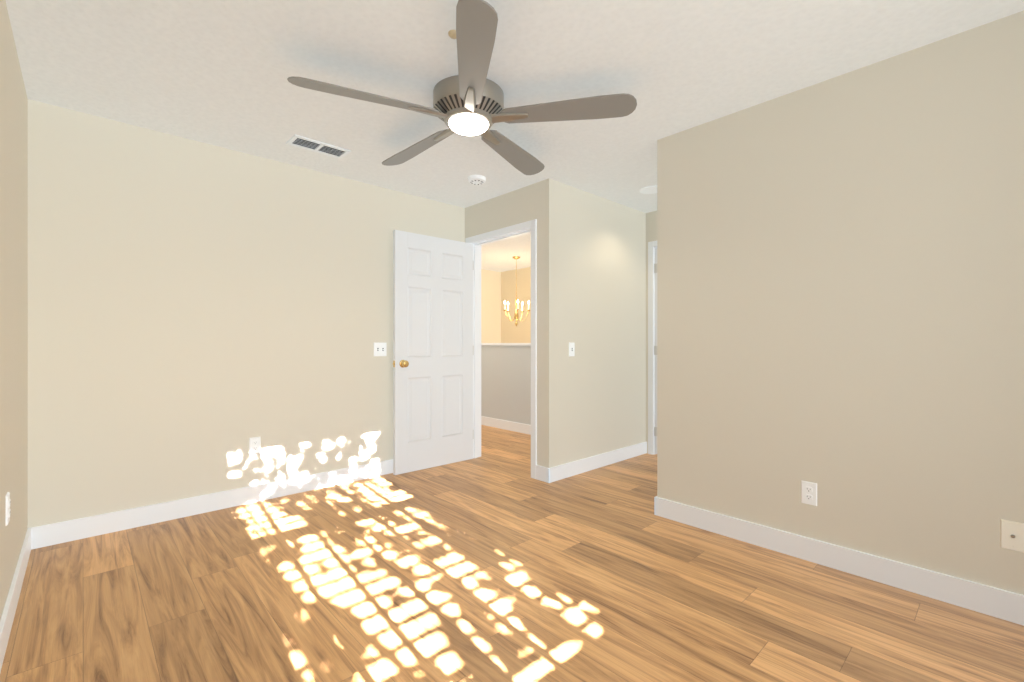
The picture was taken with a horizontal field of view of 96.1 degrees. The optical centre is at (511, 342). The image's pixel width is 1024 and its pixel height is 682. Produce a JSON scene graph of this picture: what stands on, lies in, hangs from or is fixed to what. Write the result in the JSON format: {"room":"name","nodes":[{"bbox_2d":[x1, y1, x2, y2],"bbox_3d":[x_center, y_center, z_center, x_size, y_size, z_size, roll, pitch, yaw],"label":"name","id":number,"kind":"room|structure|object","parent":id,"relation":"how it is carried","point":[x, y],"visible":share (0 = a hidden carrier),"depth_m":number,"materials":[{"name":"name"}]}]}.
{"room":"empty bedroom","nodes":[
{"label":"empty bedroom","id":0,"kind":"room"},
{"bbox_2d":[0,0,27,618],"bbox_3d":[-1.173,-0.100,0.855,0.120,2.400,4.490,0,0,-43],"label":"wall","id":1,"kind":"structure","parent":0,"point":[13,290],"depth_m":1.92,"materials":[{"name":"beige paint"}]},
{"bbox_2d":[6,492,10,525],"bbox_3d":[-1.948,0.640,1.780,0.009,0.115,0.070,0,0,-43],"label":"electrical outlet","id":2,"kind":"object","parent":1,"relation":"attached to","point":[8,509],"visible":1,"depth_m":1.77,"materials":[{"name":"white plastic"}]},
{"bbox_2d":[0,527,35,671],"bbox_3d":[-1.124,1.042,0.901,0.014,0.115,4.250,0,0,-43],"label":"baseboard","id":3,"kind":"structure","parent":1,"relation":"attached to","point":[6,621],"depth_m":1.88,"materials":[{"name":"white paint"}]},
{"bbox_2d":[28,99,464,527],"bbox_3d":[-1.513,-0.100,3.525,3.025,2.400,0.120,0,0,-43],"label":"wall","id":4,"kind":"structure","parent":0,"point":[200,314],"depth_m":2.95,"materials":[{"name":"beige paint"}]},
{"bbox_2d":[36,459,392,548],"bbox_3d":[-1.500,1.042,3.445,2.875,0.115,0.014,0,0,-43],"label":"baseboard","id":5,"kind":"structure","parent":4,"relation":"attached to","point":[81,528],"depth_m":2.94,"materials":[{"name":"white paint"}]},
{"bbox_2d":[249,436,260,454],"bbox_3d":[-1.779,0.710,3.188,0.070,0.115,0.009,0,0,-43],"label":"outlet","id":6,"kind":"object","parent":4,"relation":"attached to","point":[254,445],"visible":1,"depth_m":3.19,"materials":[{"name":"white plastic"}]},
{"bbox_2d":[374,343,386,355],"bbox_3d":[-1.091,0.053,3.824,0.116,0.115,0.018,0,0,-43],"label":"light switch","id":7,"kind":"object","parent":4,"relation":"attached to","point":[380,349],"visible":1,"depth_m":3.83,"materials":[{"name":"white plastic"}]},
{"bbox_2d":[481,269,500,342],"bbox_3d":[-1.218,-0.100,7.560,2.910,2.400,0.120,0,0,-43],"label":"wall","id":8,"kind":"structure","parent":0,"point":[490,306],"depth_m":8.26,"materials":[{"name":"beige paint"}]},
{"bbox_2d":[481,345,530,424],"bbox_3d":[0.240,0.565,5.608,0.120,1.070,2.724,0,0,-43],"label":"wall","id":9,"kind":"structure","parent":0,"point":[506,382],"depth_m":5.85,"materials":[{"name":"grey paint"}]},
{"bbox_2d":[481,343,530,345],"bbox_3d":[0.233,0.015,5.615,0.160,0.030,2.744,0,0,-43],"label":"ledge","id":10,"kind":"object","parent":9,"relation":"on","point":[525,344],"depth_m":5.79,"materials":[{"name":"white paint"}]},
{"bbox_2d":[481,416,530,434],"bbox_3d":[0.191,1.042,5.563,0.014,0.115,2.724,0,0,-43],"label":"baseboard","id":11,"kind":"structure","parent":9,"relation":"attached to","point":[487,421],"depth_m":5.83,"materials":[{"name":"white paint"}]},
{"bbox_2d":[0,425,1023,681],"bbox_3d":[0.065,1.150,3.889,6.600,0.100,7.600,0,0,-43],"label":"floor","id":12,"kind":"structure","parent":0,"point":[494,563],"depth_m":1.97,"materials":[{"name":"brown wood"}]},
{"bbox_2d":[5,0,1023,271],"bbox_3d":[0.065,-1.350,3.889,6.600,0.100,7.600,0,0,-43],"label":"ceiling","id":13,"kind":"structure","parent":0,"point":[215,72],"depth_m":2.17,"materials":[{"name":"paint"}]},
{"bbox_2d":[286,134,350,158],"bbox_3d":[-1.277,-1.296,3.048,0.360,0.008,0.170,0,0,-43],"label":"ceiling vent","id":14,"kind":"object","parent":13,"relation":"in","point":[299,141],"visible":1,"depth_m":3.04,"materials":[{"name":"white metal"}]},
{"bbox_2d":[448,30,455,38],"bbox_3d":[-0.244,-1.291,1.933,0.048,0.018,0.048,0,0,-43],"label":"sprinkler","id":15,"kind":"object","parent":13,"relation":"attached to","point":[452,34],"visible":0.81,"depth_m":1.92,"materials":[{"name":"beige"}]},
{"bbox_2d":[287,0,636,174],"bbox_3d":[-0.278,-1.204,2.465,1.634,0.192,1.566,0,0,-43],"label":"fan","id":16,"kind":"object","parent":13,"relation":"hanging from","point":[468,99],"visible":1,"depth_m":2.28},
{"bbox_2d":[468,175,485,184],"bbox_3d":[-0.277,-1.282,3.625,0.140,0.036,0.140,0,0,-43],"label":"smoke detector","id":17,"kind":"object","parent":13,"relation":"attached to","point":[476,179],"visible":0.98,"depth_m":3.58,"materials":[{"name":"white plastic"}]},
{"bbox_2d":[503,256,530,326],"bbox_3d":[0.054,-0.772,6.966,0.423,1.055,0.407,0,0,-43],"label":"chandelier","id":18,"kind":"object","parent":13,"relation":"hanging from","point":[516,315],"visible":1,"depth_m":6.93,"materials":[{"name":"gold metal"}]},
{"bbox_2d":[639,186,656,193],"bbox_3d":[1.176,-1.294,3.893,0.190,0.008,0.190,0,0,-43],"label":"recessed light","id":19,"kind":"object","parent":13,"relation":"in","point":[649,190],"visible":0.85,"depth_m":3.90,"materials":[{"name":"white plastic"}]},
{"bbox_2d":[501,267,530,342],"bbox_3d":[1.113,-0.100,7.106,0.120,2.400,3.724,0,0,-43],"label":"wall","id":20,"kind":"structure","parent":0,"point":[511,332],"depth_m":8.14,"materials":[{"name":"beige paint"}]},
{"bbox_2d":[559,182,645,464],"bbox_3d":[1.403,-0.100,4.749,2.910,2.400,0.120,0,0,-43],"label":"wall","id":21,"kind":"structure","parent":0,"point":[602,317],"depth_m":4.09,"materials":[{"name":"beige paint"}]},
{"bbox_2d":[569,343,574,355],"bbox_3d":[0.501,0.053,3.813,0.070,0.115,0.018,0,0,-43],"label":"light switch","id":22,"kind":"object","parent":21,"relation":"attached to","point":[571,349],"visible":1,"depth_m":3.81,"materials":[{"name":"white plastic"}]},
{"bbox_2d":[646,211,656,452],"bbox_3d":[1.701,-0.100,4.305,0.120,2.400,0.936,0,0,-43],"label":"wall","id":23,"kind":"structure","parent":0,"point":[651,226],"depth_m":4.59,"materials":[{"name":"beige paint"}]},
{"bbox_2d":[648,241,656,454],"bbox_3d":[1.701,0.049,4.293,0.136,2.102,0.884,0,0,-43],"label":"door frame","id":24,"kind":"structure","parent":23,"relation":"attached to","point":[652,245],"depth_m":4.54,"materials":[{"name":"white paint"}]},
{"bbox_2d":[654,248,656,453],"bbox_3d":[1.679,0.077,4.271,0.157,2.025,0.768,0,0,-43],"label":"door","id":25,"kind":"structure","parent":23,"relation":"in","point":[655,350],"depth_m":4.53,"materials":[{"name":"white paint"}]},
{"bbox_2d":[465,11,1023,594],"bbox_3d":[1.039,-0.100,2.918,0.120,2.400,4.250,0,0,-43],"label":"wall","id":26,"kind":"structure","parent":0,"point":[840,290],"depth_m":2.20,"materials":[{"name":"beige paint"}]},
{"bbox_2d":[465,219,536,478],"bbox_3d":[-0.072,0.049,4.110,0.152,2.102,0.934,0,0,-43],"label":"door frame","id":27,"kind":"structure","parent":26,"relation":"attached to","point":[509,232],"depth_m":4.11,"materials":[{"name":"white paint"}]},
{"bbox_2d":[393,230,472,474],"bbox_3d":[-0.679,0.077,4.078,0.819,2.025,0.157,0,0,-42],"label":"bedroom door","id":28,"kind":"structure","parent":27,"relation":"attached to","point":[432,351],"depth_m":4.03,"materials":[{"name":"white paint"}]},
{"bbox_2d":[544,442,646,482],"bbox_3d":[0.807,1.042,4.118,1.444,0.115,0.038,0,0,-43],"label":"baseboard","id":29,"kind":"structure","parent":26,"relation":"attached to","point":[559,472],"depth_m":3.99,"materials":[{"name":"white paint"}]},
{"bbox_2d":[801,480,816,505],"bbox_3d":[1.502,0.760,2.327,0.009,0.115,0.070,0,0,-43],"label":"electrical outlet","id":30,"kind":"object","parent":26,"relation":"attached to","point":[809,493],"visible":1,"depth_m":2.33,"materials":[{"name":"white plastic"}]},
{"bbox_2d":[654,496,1023,625],"bbox_3d":[1.668,1.042,2.146,0.014,0.115,2.204,0,0,-43],"label":"baseboard","id":31,"kind":"structure","parent":26,"relation":"attached to","point":[988,600],"depth_m":2.16,"materials":[{"name":"white paint"}]},
{"bbox_2d":[1000,519,1023,552],"bbox_3d":[1.975,0.762,1.814,0.017,0.114,0.069,0,0,-43],"label":"outlet","id":32,"kind":"object","parent":26,"relation":"attached to","point":[1011,535],"visible":1,"depth_m":1.82,"materials":[{"name":"beige plastic"}]}
]}

